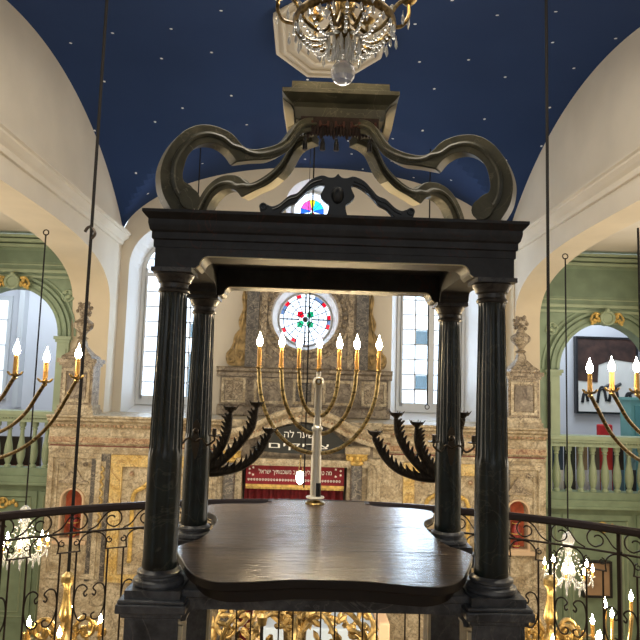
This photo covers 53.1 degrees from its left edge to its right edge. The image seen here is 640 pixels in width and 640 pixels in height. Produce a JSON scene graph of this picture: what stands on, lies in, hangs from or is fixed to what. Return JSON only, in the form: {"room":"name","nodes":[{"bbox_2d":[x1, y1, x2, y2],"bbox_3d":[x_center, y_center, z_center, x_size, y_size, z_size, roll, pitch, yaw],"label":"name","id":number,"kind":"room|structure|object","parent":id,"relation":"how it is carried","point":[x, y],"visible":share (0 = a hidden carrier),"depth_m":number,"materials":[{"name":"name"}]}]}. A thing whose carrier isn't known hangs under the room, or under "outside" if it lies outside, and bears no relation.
{"room":"house of worship","nodes":[
{"label":"house of worship","id":0,"kind":"room"},
{"bbox_2d":[0,211,32,233],"bbox_3d":[-4.721,-2.101,3.446,2.070,0.100,13.450,2,-6,-1],"label":"ceiling","id":1,"kind":"structure","parent":0,"point":[7,224],"depth_m":9.68,"materials":[{"name":"beige paint"}]},
{"bbox_2d":[2,229,49,570],"bbox_3d":[-3.076,0.790,6.886,0.519,3.607,0.516,2,-6,-1],"label":"glass chandelier","id":2,"kind":"object","parent":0,"point":[19,546],"visible":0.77,"depth_m":6.75,"materials":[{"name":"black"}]},
{"bbox_2d":[0,290,56,465],"bbox_3d":[-5.833,0.939,12.838,3.720,4.200,0.200,2,-6,-1],"label":"wall","id":3,"kind":"structure","parent":0,"point":[48,325],"depth_m":12.76,"materials":[{"name":"white paint"}]},
{"bbox_2d":[0,296,13,398],"bbox_3d":[-6.653,0.523,12.700,0.950,2.050,0.080,2,-6,-1],"label":"window","id":4,"kind":"structure","parent":3,"relation":"in","point":[6,302],"depth_m":12.72,"materials":[{"name":"white glass"}]},
{"bbox_2d":[11,290,29,406],"bbox_3d":[-5.919,0.269,12.703,0.100,2.900,0.200,2,-6,-1],"label":"trim","id":5,"kind":"structure","parent":3,"relation":"attached to","point":[24,294],"depth_m":12.63,"materials":[{"name":"grey paint"}]},
{"bbox_2d":[0,0,121,412],"bbox_3d":[-3.490,0.937,3.342,0.580,9.010,14.000,2,-6,-1],"label":"wall","id":6,"kind":"structure","parent":0,"point":[39,102],"depth_m":8.02,"materials":[{"name":"beige paint"}]},
{"bbox_2d":[0,119,130,244],"bbox_3d":[-3.031,-2.043,3.666,0.160,0.230,13.820,2,-6,-1],"label":"trim","id":7,"kind":"structure","parent":6,"relation":"attached to","point":[13,147],"depth_m":7.47,"materials":[{"name":"beige paint"}]},
{"bbox_2d":[214,610,374,639],"bbox_3d":[-0.216,2.922,5.722,1.469,0.900,1.461,2,-6,-1],"label":"chandelier","id":8,"kind":"object","parent":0,"point":[303,621],"visible":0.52,"depth_m":5.53,"materials":[{"name":"gold metal"}]},
{"bbox_2d":[112,168,477,421],"bbox_3d":[-0.106,-0.392,10.805,6.400,4.370,0.420,2,-6,-1],"label":"wall","id":9,"kind":"structure","parent":0,"point":[136,248],"depth_m":10.68,"materials":[{"name":"beige paint"}]},
{"bbox_2d":[135,247,193,405],"bbox_3d":[-2.471,0.099,10.685,1.420,3.050,0.450,2,-6,-1],"label":"window","id":10,"kind":"structure","parent":9,"relation":"in","point":[140,398],"depth_m":10.82,"materials":[{"name":"white glass"}]},
{"bbox_2d":[216,291,392,418],"bbox_3d":[-0.227,0.211,10.389,2.820,2.720,0.280,2,-6,-1],"label":"altarpiece","id":11,"kind":"object","parent":9,"relation":"attached to","point":[238,385],"visible":0.64,"depth_m":10.30,"materials":[{"name":"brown stone"}]},
{"bbox_2d":[279,293,331,345],"bbox_3d":[-0.251,-0.007,10.921,0.910,0.910,0.105,2,-6,-1],"label":"window","id":12,"kind":"structure","parent":9,"relation":"in","point":[300,314],"depth_m":10.91,"materials":[{"name":"multicoloured glass"}]},
{"bbox_2d":[292,191,328,213],"bbox_3d":[-0.135,-1.883,11.127,0.700,0.700,0.080,2,-6,-1],"label":"oculus window","id":13,"kind":"structure","parent":9,"relation":"in","point":[321,211],"depth_m":11.11,"materials":[{"name":"multicoloured glass"}]},
{"bbox_2d":[395,296,464,412],"bbox_3d":[1.896,0.238,10.773,1.420,3.050,0.450,2,-6,-1],"label":"window","id":14,"kind":"structure","parent":9,"relation":"in","point":[420,335],"depth_m":10.88,"materials":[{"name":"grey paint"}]},
{"bbox_2d":[7,0,639,226],"bbox_3d":[0.111,-2.756,3.801,6.400,1.360,14.000,2,-6,-1],"label":"ceiling","id":15,"kind":"structure","parent":0,"point":[460,67],"depth_m":7.82,"materials":[{"name":"blue paint"}]},
{"bbox_2d":[0,339,84,458],"bbox_3d":[-1.689,-0.902,3.567,0.912,3.580,0.321,-1,-6,21],"label":"brass chandelier","id":16,"kind":"object","parent":15,"relation":"hanging from","point":[16,350],"visible":1,"depth_m":3.40,"materials":[{"name":"gold metal"}]},
{"bbox_2d":[12,339,20,373],"bbox_3d":[-1.548,0.183,3.263,0.035,0.179,0.035,2,-6,-1],"label":"candle","id":17,"kind":"object","parent":16,"relation":"on","point":[16,350],"depth_m":3.25,"materials":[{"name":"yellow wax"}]},
{"bbox_2d":[42,346,49,380],"bbox_3d":[-1.438,0.229,3.361,0.035,0.179,0.035,2,-6,-1],"label":"candle","id":18,"kind":"object","parent":16,"relation":"on","point":[46,357],"depth_m":3.35,"materials":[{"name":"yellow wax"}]},
{"bbox_2d":[74,344,81,376],"bbox_3d":[-1.291,0.212,3.417,0.035,0.179,0.035,2,-6,-1],"label":"candle","id":19,"kind":"object","parent":16,"relation":"on","point":[78,354],"depth_m":3.41,"materials":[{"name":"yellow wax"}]},
{"bbox_2d":[22,0,107,639],"bbox_3d":[-1.822,-0.156,5.000,0.435,5.620,0.440,-2,-7,32],"label":"chandelier","id":20,"kind":"object","parent":15,"relation":"hanging from","point":[67,579],"visible":0.89,"depth_m":4.81,"materials":[{"name":"gold metal"}]},
{"bbox_2d":[26,615,30,638],"bbox_3d":[-2.138,2.254,4.698,0.032,0.167,0.032,2,-6,-1],"label":"candle","id":21,"kind":"object","parent":20,"relation":"on","point":[28,633],"depth_m":4.69,"materials":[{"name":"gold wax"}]},
{"bbox_2d":[57,627,61,639],"bbox_3d":[-1.839,2.244,4.510,0.032,0.167,0.032,2,-6,-1],"label":"candle","id":22,"kind":"object","parent":20,"relation":"on","point":[59,634],"depth_m":4.51,"materials":[{"name":"white wax"}]},
{"bbox_2d":[98,614,102,634],"bbox_3d":[-1.651,2.280,4.807,0.032,0.167,0.032,2,-6,-1],"label":"candle","id":23,"kind":"object","parent":20,"relation":"on","point":[100,619],"depth_m":4.80,"materials":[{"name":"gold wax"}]},
{"bbox_2d":[198,148,200,193],"bbox_3d":[-1.801,-1.386,9.348,0.073,2.329,0.018,2,-6,-1],"label":"hanging cord","id":24,"kind":"object","parent":15,"relation":"hanging from","point":[200,148],"visible":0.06,"depth_m":9.42,"materials":[{"name":"black plastic"}]},
{"bbox_2d":[296,149,310,483],"bbox_3d":[-0.193,-0.290,8.672,0.110,4.929,0.110,2,-6,-1],"label":"lamp","id":25,"kind":"object","parent":15,"relation":"hanging from","point":[299,476],"visible":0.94,"depth_m":8.45,"materials":[{"name":"black metal"}]},
{"bbox_2d":[303,147,314,487],"bbox_3d":[-0.125,-0.415,8.083,0.019,4.961,0.022,2,-6,-1],"label":"hanging cord","id":26,"kind":"object","parent":15,"relation":"hanging from","point":[314,147],"visible":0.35,"depth_m":7.99,"materials":[{"name":"black plastic"}]},
{"bbox_2d":[273,2,386,77],"bbox_3d":[0.110,-3.073,6.850,1.189,0.189,1.715,2,-6,-1],"label":"ceiling medallion","id":27,"kind":"object","parent":15,"relation":"attached to","point":[309,65],"visible":0.43,"depth_m":7.07,"materials":[{"name":"beige paint"}]},
{"bbox_2d":[275,0,416,85],"bbox_3d":[0.114,-2.184,2.155,0.488,2.911,0.488,-4,-8,44],"label":"crystal chandelier","id":28,"kind":"object","parent":15,"relation":"hanging from","point":[343,48],"visible":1,"depth_m":1.99,"materials":[{"name":"gold metal"}]},
{"bbox_2d":[425,149,430,409],"bbox_3d":[1.555,-0.619,9.148,0.073,3.768,0.020,2,-6,-1],"label":"cord","id":29,"kind":"object","parent":15,"relation":"hanging from","point":[430,149],"visible":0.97,"depth_m":9.05,"materials":[{"name":"black plastic"}]},
{"bbox_2d":[545,0,550,516],"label":"cord","id":30,"kind":"object","parent":15,"relation":"hanging from","point":[546,1],"depth_m":5.11,"materials":[{"name":"black metal"}]},
{"bbox_2d":[525,525,599,639],"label":"chandelier","id":31,"kind":"object","parent":15,"relation":"hanging from","point":[548,633],"depth_m":4.82,"materials":[{"name":"gold metal"}]},
{"bbox_2d":[590,614,594,636],"bbox_3d":[2.091,2.341,4.910,0.032,0.167,0.032,2,-6,-1],"label":"candle","id":32,"kind":"object","parent":31,"relation":"on","point":[592,621],"depth_m":4.90,"materials":[{"name":"white wax"}]},
{"bbox_2d":[582,356,639,461],"bbox_3d":[1.889,-0.789,3.634,0.984,3.580,0.231,5,-7,-28],"label":"brass chandelier","id":33,"kind":"object","parent":15,"relation":"hanging from","point":[636,367],"visible":1,"depth_m":3.39,"materials":[{"name":"gold metal"}]},
{"bbox_2d":[586,358,592,391],"bbox_3d":[1.421,0.287,3.372,0.035,0.179,0.035,2,-6,-1],"label":"candle","id":34,"kind":"object","parent":33,"relation":"on","point":[589,368],"depth_m":3.36,"materials":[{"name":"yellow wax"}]},
{"bbox_2d":[608,356,614,389],"bbox_3d":[1.562,0.283,3.426,0.035,0.179,0.035,2,-6,-1],"label":"candle","id":35,"kind":"object","parent":33,"relation":"on","point":[611,367],"depth_m":3.42,"materials":[{"name":"yellow wax"}]},
{"bbox_2d":[633,357,639,390],"bbox_3d":[1.647,0.277,3.328,0.035,0.179,0.035,2,-6,-1],"label":"candle","id":36,"kind":"object","parent":33,"relation":"on","point":[636,367],"depth_m":3.32,"materials":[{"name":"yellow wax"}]},
{"bbox_2d":[542,253,594,596],"bbox_3d":[2.697,1.073,6.992,0.519,3.667,0.516,2,-6,-1],"label":"glass chandelier","id":37,"kind":"object","parent":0,"point":[568,572],"visible":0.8,"depth_m":6.82,"materials":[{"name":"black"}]},
{"bbox_2d":[513,27,639,417],"bbox_3d":[3.395,1.156,3.481,0.400,9.010,14.000,2,-6,-1],"label":"wall","id":38,"kind":"structure","parent":0,"point":[600,124],"depth_m":7.84,"materials":[{"name":"beige paint"}]},
{"bbox_2d":[505,284,514,365],"bbox_3d":[3.068,0.525,10.339,0.013,2.260,0.430,2,-6,-1],"label":"trim","id":39,"kind":"structure","parent":38,"relation":"attached to","point":[510,306],"depth_m":10.34,"materials":[{"name":"beige paint"}]},
{"bbox_2d":[516,144,639,251],"bbox_3d":[3.204,-1.845,3.792,0.160,0.230,13.820,2,-6,-1],"label":"trim","id":40,"kind":"structure","parent":38,"relation":"attached to","point":[626,168],"depth_m":7.41,"materials":[{"name":"beige paint"}]},
{"bbox_2d":[558,325,639,481],"bbox_3d":[5.249,1.290,13.062,3.700,4.200,0.200,2,-6,-1],"label":"wall","id":41,"kind":"structure","parent":0,"point":[578,423],"depth_m":12.91,"materials":[{"name":"white paint"}]},
{"bbox_2d":[573,336,638,413],"bbox_3d":[5.774,1.117,12.911,1.272,1.544,0.120,2,-6,-1],"label":"framed picture","id":42,"kind":"object","parent":41,"relation":"attached to","point":[623,351],"visible":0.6,"depth_m":12.89,"materials":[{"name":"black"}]},
{"bbox_2d":[582,221,639,254],"bbox_3d":[4.712,-1.801,3.636,2.050,0.100,13.450,2,-6,-1],"label":"ceiling","id":43,"kind":"structure","parent":0,"point":[624,241],"depth_m":9.62,"materials":[{"name":"beige paint"}]},
{"bbox_2d":[637,228,639,361],"bbox_3d":[3.262,-0.239,6.535,0.073,1.430,0.022,2,-6,-1],"label":"hanging cord","id":44,"kind":"object","parent":43,"relation":"hanging from","point":[638,242],"visible":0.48,"depth_m":6.55,"materials":[{"name":"black plastic"}]},
{"bbox_3d":[5.220,3.172,11.554,3.700,0.150,2.820,2,-6,-1],"label":"floor","id":45,"kind":"structure","parent":0,"visible":0},
{"bbox_2d":[552,446,562,488],"bbox_3d":[3.866,2.473,10.416,0.174,0.928,0.040,2,-6,-1],"label":"banner","id":46,"kind":"object","parent":45,"relation":"on","point":[560,455],"visible":0.36,"depth_m":10.41,"materials":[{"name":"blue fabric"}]},
{"bbox_2d":[564,446,575,489],"bbox_3d":[4.066,2.477,10.421,0.172,0.934,0.040,2,-6,-1],"label":"banner","id":47,"kind":"object","parent":45,"relation":"on","point":[572,455],"visible":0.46,"depth_m":10.42,"materials":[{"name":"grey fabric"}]},
{"bbox_2d":[576,447,587,489],"bbox_3d":[4.266,2.480,10.425,0.171,0.939,0.040,2,-6,-1],"label":"banner","id":48,"kind":"object","parent":45,"relation":"on","point":[584,455],"visible":0.36,"depth_m":10.42,"materials":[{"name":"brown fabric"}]},
{"bbox_2d":[588,447,599,489],"bbox_3d":[4.466,2.484,10.429,0.169,0.945,0.040,2,-6,-1],"label":"banner","id":49,"kind":"object","parent":45,"relation":"on","point":[597,454],"visible":0.36,"depth_m":10.43,"materials":[{"name":"grey fabric"}]},
{"bbox_2d":[596,424,612,490],"bbox_3d":[4.867,2.402,10.930,0.258,1.232,0.100,2,-6,-1],"label":"chair","id":50,"kind":"object","parent":45,"relation":"on","point":[600,428],"visible":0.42,"depth_m":10.93,"materials":[{"name":"red fabric"}]},
{"bbox_2d":[600,447,611,490],"bbox_3d":[4.667,2.487,10.434,0.168,0.950,0.040,2,-6,-1],"label":"banner","id":51,"kind":"object","parent":45,"relation":"on","point":[609,453],"visible":0.36,"depth_m":10.43,"materials":[{"name":"red fabric"}]},
{"bbox_2d":[612,448,623,490],"bbox_3d":[4.868,2.491,10.438,0.166,0.956,0.040,2,-6,-1],"label":"banner","id":52,"kind":"object","parent":45,"relation":"on","point":[621,456],"visible":0.36,"depth_m":10.43,"materials":[{"name":"grey fabric"}]},
{"bbox_2d":[618,397,639,490],"bbox_3d":[5.818,2.268,11.649,0.538,1.702,0.440,2,-6,-1],"label":"tall cabinet","id":53,"kind":"object","parent":45,"relation":"on","point":[631,405],"visible":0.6,"depth_m":11.55,"materials":[{"name":"teal paint"}]},
{"bbox_2d":[625,448,636,490],"bbox_3d":[5.069,2.495,10.442,0.165,0.961,0.040,2,-6,-1],"label":"banner","id":54,"kind":"object","parent":45,"relation":"on","point":[633,461],"visible":0.32,"depth_m":10.43,"materials":[{"name":"blue fabric"}]},
{"bbox_3d":[-0.269,5.735,4.287,11.600,0.150,16.900,2,-6,-1],"label":"floor","id":55,"kind":"structure","parent":0,"visible":0},
{"bbox_2d":[0,233,75,639],"bbox_3d":[-4.948,2.361,9.774,2.155,7.400,0.450,2,-6,-1],"label":"wall","id":56,"kind":"structure","parent":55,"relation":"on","point":[21,255],"depth_m":9.80,"materials":[{"name":"green paint"}]},
{"bbox_2d":[211,616,216,639],"bbox_3d":[-1.235,4.611,7.043,0.400,2.590,0.390,2,-6,-1],"label":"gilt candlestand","id":57,"kind":"object","parent":55,"relation":"on","point":[213,631],"visible":0.56,"depth_m":7.13,"materials":[{"name":"gold metal"}]},
{"bbox_2d":[257,611,267,639],"bbox_3d":[-0.464,3.788,4.430,0.080,3.740,0.080,2,-6,-1],"label":"lamp","id":58,"kind":"object","parent":55,"relation":"on","point":[262,617],"visible":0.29,"depth_m":4.58,"materials":[{"name":"gold metal"}]},
{"bbox_2d":[35,406,547,639],"bbox_3d":[-0.358,3.719,9.407,7.100,4.895,1.560,2,-6,-1],"label":"wall","id":59,"kind":"structure","parent":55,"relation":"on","point":[113,450],"depth_m":9.04,"materials":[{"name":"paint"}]},
{"bbox_2d":[67,514,78,536],"bbox_3d":[-3.491,2.872,9.037,0.170,0.360,0.170,2,-6,-1],"label":"urn","id":60,"kind":"object","parent":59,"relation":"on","point":[76,521],"visible":0.3,"depth_m":9.00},
{"bbox_2d":[54,358,105,414],"bbox_3d":[-3.481,0.965,9.287,0.560,0.795,0.410,2,-6,-1],"label":"stone pedestal","id":61,"kind":"object","parent":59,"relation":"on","point":[91,381],"visible":0.78,"depth_m":9.13,"materials":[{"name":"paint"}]},
{"bbox_2d":[61,301,100,359],"bbox_3d":[-3.456,0.146,9.345,0.428,0.847,0.428,2,-6,-1],"label":"urn","id":62,"kind":"object","parent":61,"relation":"on","point":[78,324],"visible":0.8,"depth_m":9.27,"materials":[{"name":"stone"}]},
{"bbox_2d":[73,316,93,339],"bbox_3d":[-3.455,0.116,9.348,0.291,0.346,0.291,4,-6,-21],"label":"bowl","id":63,"kind":"object","parent":62,"relation":"on","point":[78,324],"depth_m":9.27,"materials":[{"name":"stone"}]},
{"bbox_2d":[239,469,343,639],"bbox_3d":[-0.417,3.819,9.171,1.440,3.445,0.065,2,-6,-1],"label":"curtain","id":64,"kind":"object","parent":59,"relation":"hanging from","point":[249,493],"visible":0.02,"depth_m":9.30,"materials":[{"name":"fabric"}]},
{"bbox_2d":[245,465,343,490],"bbox_3d":[-0.356,2.225,9.151,1.440,0.385,0.070,2,-6,-1],"label":"valance","id":65,"kind":"object","parent":59,"relation":"attached to","point":[262,476],"visible":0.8,"depth_m":9.13,"materials":[{"name":"fabric"}]},
{"bbox_2d":[251,424,350,453],"bbox_3d":[-0.236,1.676,9.035,1.480,0.410,0.078,2,-6,-1],"label":"inscription plaque","id":66,"kind":"object","parent":59,"relation":"attached to","point":[291,433],"visible":0.66,"depth_m":9.00,"materials":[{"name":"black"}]},
{"bbox_2d":[510,521,521,547],"bbox_3d":[2.804,3.072,9.164,0.170,0.360,0.170,2,-6,-1],"label":"urn","id":67,"kind":"object","parent":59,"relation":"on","point":[513,532],"visible":0.79,"depth_m":9.12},
{"bbox_2d":[507,372,543,427],"bbox_3d":[2.945,1.169,9.416,0.560,0.795,0.410,2,-6,-1],"label":"stone pedestal","id":68,"kind":"object","parent":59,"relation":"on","point":[522,387],"visible":0.83,"depth_m":9.25,"materials":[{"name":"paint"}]},
{"bbox_2d":[507,315,539,371],"bbox_3d":[2.970,0.350,9.475,0.428,0.847,0.428,2,-6,-1],"label":"urn","id":69,"kind":"object","parent":68,"relation":"on","point":[520,339],"visible":0.99,"depth_m":9.39,"materials":[{"name":"stone"}]},
{"bbox_2d":[510,330,530,352],"bbox_3d":[2.970,0.320,9.478,0.291,0.346,0.291,4,-6,-21],"label":"bowl","id":70,"kind":"object","parent":69,"relation":"on","point":[520,339],"depth_m":9.40,"materials":[{"name":"stone"}]},
{"bbox_2d":[252,610,389,639],"bbox_3d":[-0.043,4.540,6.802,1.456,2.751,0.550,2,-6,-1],"label":"draped table","id":71,"kind":"object","parent":55,"relation":"on","point":[383,633],"visible":0.24,"depth_m":6.67,"materials":[{"name":"white fabric"}]},
{"bbox_2d":[369,619,378,639],"bbox_3d":[0.485,4.388,6.101,0.400,2.942,0.390,2,-6,-1],"label":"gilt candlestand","id":72,"kind":"object","parent":55,"relation":"on","point":[373,637],"visible":0.36,"depth_m":6.21,"materials":[{"name":"gold metal"}]},
{"bbox_2d":[540,253,639,639],"bbox_3d":[4.445,2.659,9.964,2.055,7.400,0.450,2,-6,-1],"label":"wall","id":73,"kind":"structure","parent":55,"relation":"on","point":[602,289],"depth_m":9.97,"materials":[{"name":"green paint"}]},
{"bbox_2d":[580,560,612,597],"bbox_3d":[4.193,3.925,9.704,0.452,0.535,0.080,2,-6,-1],"label":"framed picture","id":74,"kind":"object","parent":73,"relation":"attached to","point":[596,591],"visible":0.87,"depth_m":9.69,"materials":[{"name":"wood"}]},
{"bbox_2d":[585,563,609,595],"bbox_3d":[4.193,3.925,9.709,0.392,0.475,0.030,2,-6,-1],"label":"print","id":75,"kind":"object","parent":74,"relation":"attached to","point":[596,590],"depth_m":9.69,"materials":[{"name":"paper"}]},
{"bbox_2d":[599,592,633,639],"bbox_3d":[2.480,4.043,5.278,0.500,3.579,0.488,2,-6,-1],"label":"candelabrum","id":76,"kind":"object","parent":55,"relation":"on","point":[630,594],"visible":0.82,"depth_m":5.32,"materials":[{"name":"gold metal"}]},
{"bbox_2d":[610,609,613,628],"bbox_3d":[2.545,2.595,5.577,0.036,0.176,0.036,2,-6,-1],"label":"candle","id":77,"kind":"object","parent":76,"relation":"on","point":[611,612],"depth_m":5.57,"materials":[{"name":"white wax"}]},
{"bbox_2d":[629,592,632,611],"bbox_3d":[2.592,2.341,5.333,0.036,0.176,0.036,2,-6,-1],"label":"candle","id":78,"kind":"object","parent":76,"relation":"on","point":[630,595],"depth_m":5.32,"materials":[{"name":"white wax"}]},
{"bbox_3d":[0.049,1.662,-0.087,6.400,0.120,7.160,2,-6,-1],"label":"gallery","id":79,"kind":"object","parent":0,"visible":0},
{"bbox_2d":[0,499,639,639],"bbox_3d":[-0.006,1.418,2.925,3.973,0.975,1.162,2,-6,-1],"label":"gallery railing","id":80,"kind":"object","parent":79,"relation":"on","point":[618,530],"visible":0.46,"depth_m":3.14,"materials":[{"name":"black metal"}]},
{"bbox_2d":[114,81,534,639],"bbox_3d":[0.025,0.456,2.498,1.326,2.802,0.877,2,-6,-1],"label":"canopy","id":81,"kind":"object","parent":79,"relation":"on","point":[451,447],"depth_m":2.18,"materials":[{"name":"black wood"}]},
{"bbox_2d":[177,499,472,606],"bbox_3d":[0.008,0.906,2.642,1.111,0.072,1.422,2,-6,-1],"label":"table","id":82,"kind":"object","parent":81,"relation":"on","point":[272,550],"visible":0.92,"depth_m":2.26,"materials":[{"name":"brown wood"}]},
{"bbox_2d":[209,400,277,476],"bbox_3d":[-0.392,0.647,2.961,0.386,0.553,0.078,2,-6,-1],"label":"candelabrum","id":83,"kind":"object","parent":82,"relation":"on","point":[218,459],"visible":0.81,"depth_m":2.95,"materials":[{"name":"brown metal"}]},
{"bbox_2d":[223,405,238,414],"bbox_3d":[-0.414,0.423,2.984,0.074,0.055,0.078,2,-6,-1],"label":"candle cup","id":84,"kind":"object","parent":83,"relation":"on","point":[229,409],"depth_m":2.97,"materials":[{"name":"brown metal"}]},
{"bbox_2d":[249,400,264,409],"bbox_3d":[-0.294,0.402,2.989,0.074,0.055,0.078,2,-6,-1],"label":"candle cup","id":85,"kind":"object","parent":83,"relation":"on","point":[256,405],"depth_m":2.97,"materials":[{"name":"brown metal"}]},
{"bbox_2d":[262,426,277,438],"bbox_3d":[-0.232,0.524,2.978,0.074,0.055,0.078,2,-6,-1],"label":"candle cup","id":86,"kind":"object","parent":83,"relation":"on","point":[269,431],"depth_m":2.96,"materials":[{"name":"brown metal"}]},
{"bbox_2d":[256,332,381,504],"bbox_3d":[-0.013,0.503,3.317,0.658,0.873,0.103,1,-6,5],"label":"menorah","id":87,"kind":"object","parent":82,"relation":"on","point":[315,496],"visible":0.98,"depth_m":3.31,"materials":[{"name":"gold metal"}]},
{"bbox_2d":[257,332,262,365],"bbox_3d":[-0.316,0.151,3.345,0.033,0.185,0.033,2,-6,-1],"label":"candle","id":88,"kind":"object","parent":87,"relation":"on","point":[259,341],"depth_m":3.34,"materials":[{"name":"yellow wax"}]},
{"bbox_2d":[279,332,284,366],"bbox_3d":[-0.200,0.155,3.348,0.033,0.185,0.033,2,-6,-1],"label":"candle","id":89,"kind":"object","parent":87,"relation":"on","point":[282,341],"depth_m":3.34,"materials":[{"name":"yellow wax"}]},
{"bbox_2d":[297,334,302,366],"bbox_3d":[-0.108,0.158,3.350,0.033,0.185,0.033,2,-6,-1],"label":"candle","id":90,"kind":"object","parent":87,"relation":"on","point":[299,341],"depth_m":3.34,"materials":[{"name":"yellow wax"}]},
{"bbox_2d":[317,335,322,367],"bbox_3d":[-0.003,0.161,3.352,0.033,0.185,0.033,2,-6,-1],"label":"candle","id":91,"kind":"object","parent":87,"relation":"on","point":[319,342],"depth_m":3.34,"materials":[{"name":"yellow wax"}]},
{"bbox_2d":[337,335,342,368],"bbox_3d":[0.102,0.164,3.354,0.033,0.185,0.033,2,-6,-1],"label":"candle","id":92,"kind":"object","parent":87,"relation":"on","point":[339,343],"depth_m":3.34,"materials":[{"name":"gold wax"}]},
{"bbox_2d":[354,334,359,368],"bbox_3d":[0.194,0.167,3.356,0.033,0.185,0.033,2,-6,-1],"label":"candle","id":93,"kind":"object","parent":87,"relation":"on","point":[357,343],"depth_m":3.35,"materials":[{"name":"gold wax"}]},
{"bbox_2d":[376,335,381,369],"bbox_3d":[0.310,0.171,3.358,0.033,0.185,0.033,2,-6,-1],"label":"candle","id":94,"kind":"object","parent":87,"relation":"on","point":[379,344],"depth_m":3.35,"materials":[{"name":"gold wax"}]},
{"bbox_2d":[367,411,471,482],"bbox_3d":[0.462,0.684,2.978,0.489,0.533,0.078,2,-6,-1],"label":"candelabrum","id":95,"kind":"object","parent":82,"relation":"on","point":[426,467],"visible":0.7,"depth_m":2.97,"materials":[{"name":"brown metal"}]},
{"bbox_2d":[367,429,382,439],"bbox_3d":[0.259,0.539,2.988,0.074,0.055,0.078,2,-6,-1],"label":"candle cup","id":96,"kind":"object","parent":95,"relation":"on","point":[374,434],"depth_m":2.97,"materials":[{"name":"brown metal"}]},
{"bbox_2d":[389,411,404,419],"bbox_3d":[0.361,0.453,2.999,0.074,0.055,0.078,2,-6,-1],"label":"candle cup","id":97,"kind":"object","parent":95,"relation":"on","point":[396,415],"depth_m":2.98,"materials":[{"name":"brown metal"}]},
{"bbox_2d":[409,419,425,429],"bbox_3d":[0.458,0.496,2.997,0.074,0.055,0.078,2,-6,-1],"label":"candle cup","id":98,"kind":"object","parent":95,"relation":"on","point":[416,424],"depth_m":2.98,"materials":[{"name":"brown metal"}]},
{"bbox_2d":[461,411,471,419],"bbox_3d":[0.676,0.453,3.006,0.074,0.055,0.078,2,-6,-1],"label":"candle cup","id":99,"kind":"object","parent":95,"relation":"on","point":[463,414],"depth_m":2.99,"materials":[{"name":"brown metal"}]},
{"bbox_3d":[-5.862,2.820,11.330,3.720,0.150,2.820,2,-6,-1],"label":"floor","id":100,"kind":"structure","parent":0,"visible":0},
{"bbox_2d":[0,436,42,465],"bbox_3d":[-5.236,2.280,10.389,1.300,0.770,0.270,2,-6,-1],"label":"bench","id":101,"kind":"object","parent":100,"relation":"on","point":[15,439],"visible":0.25,"depth_m":10.48,"materials":[{"name":"black wood"}]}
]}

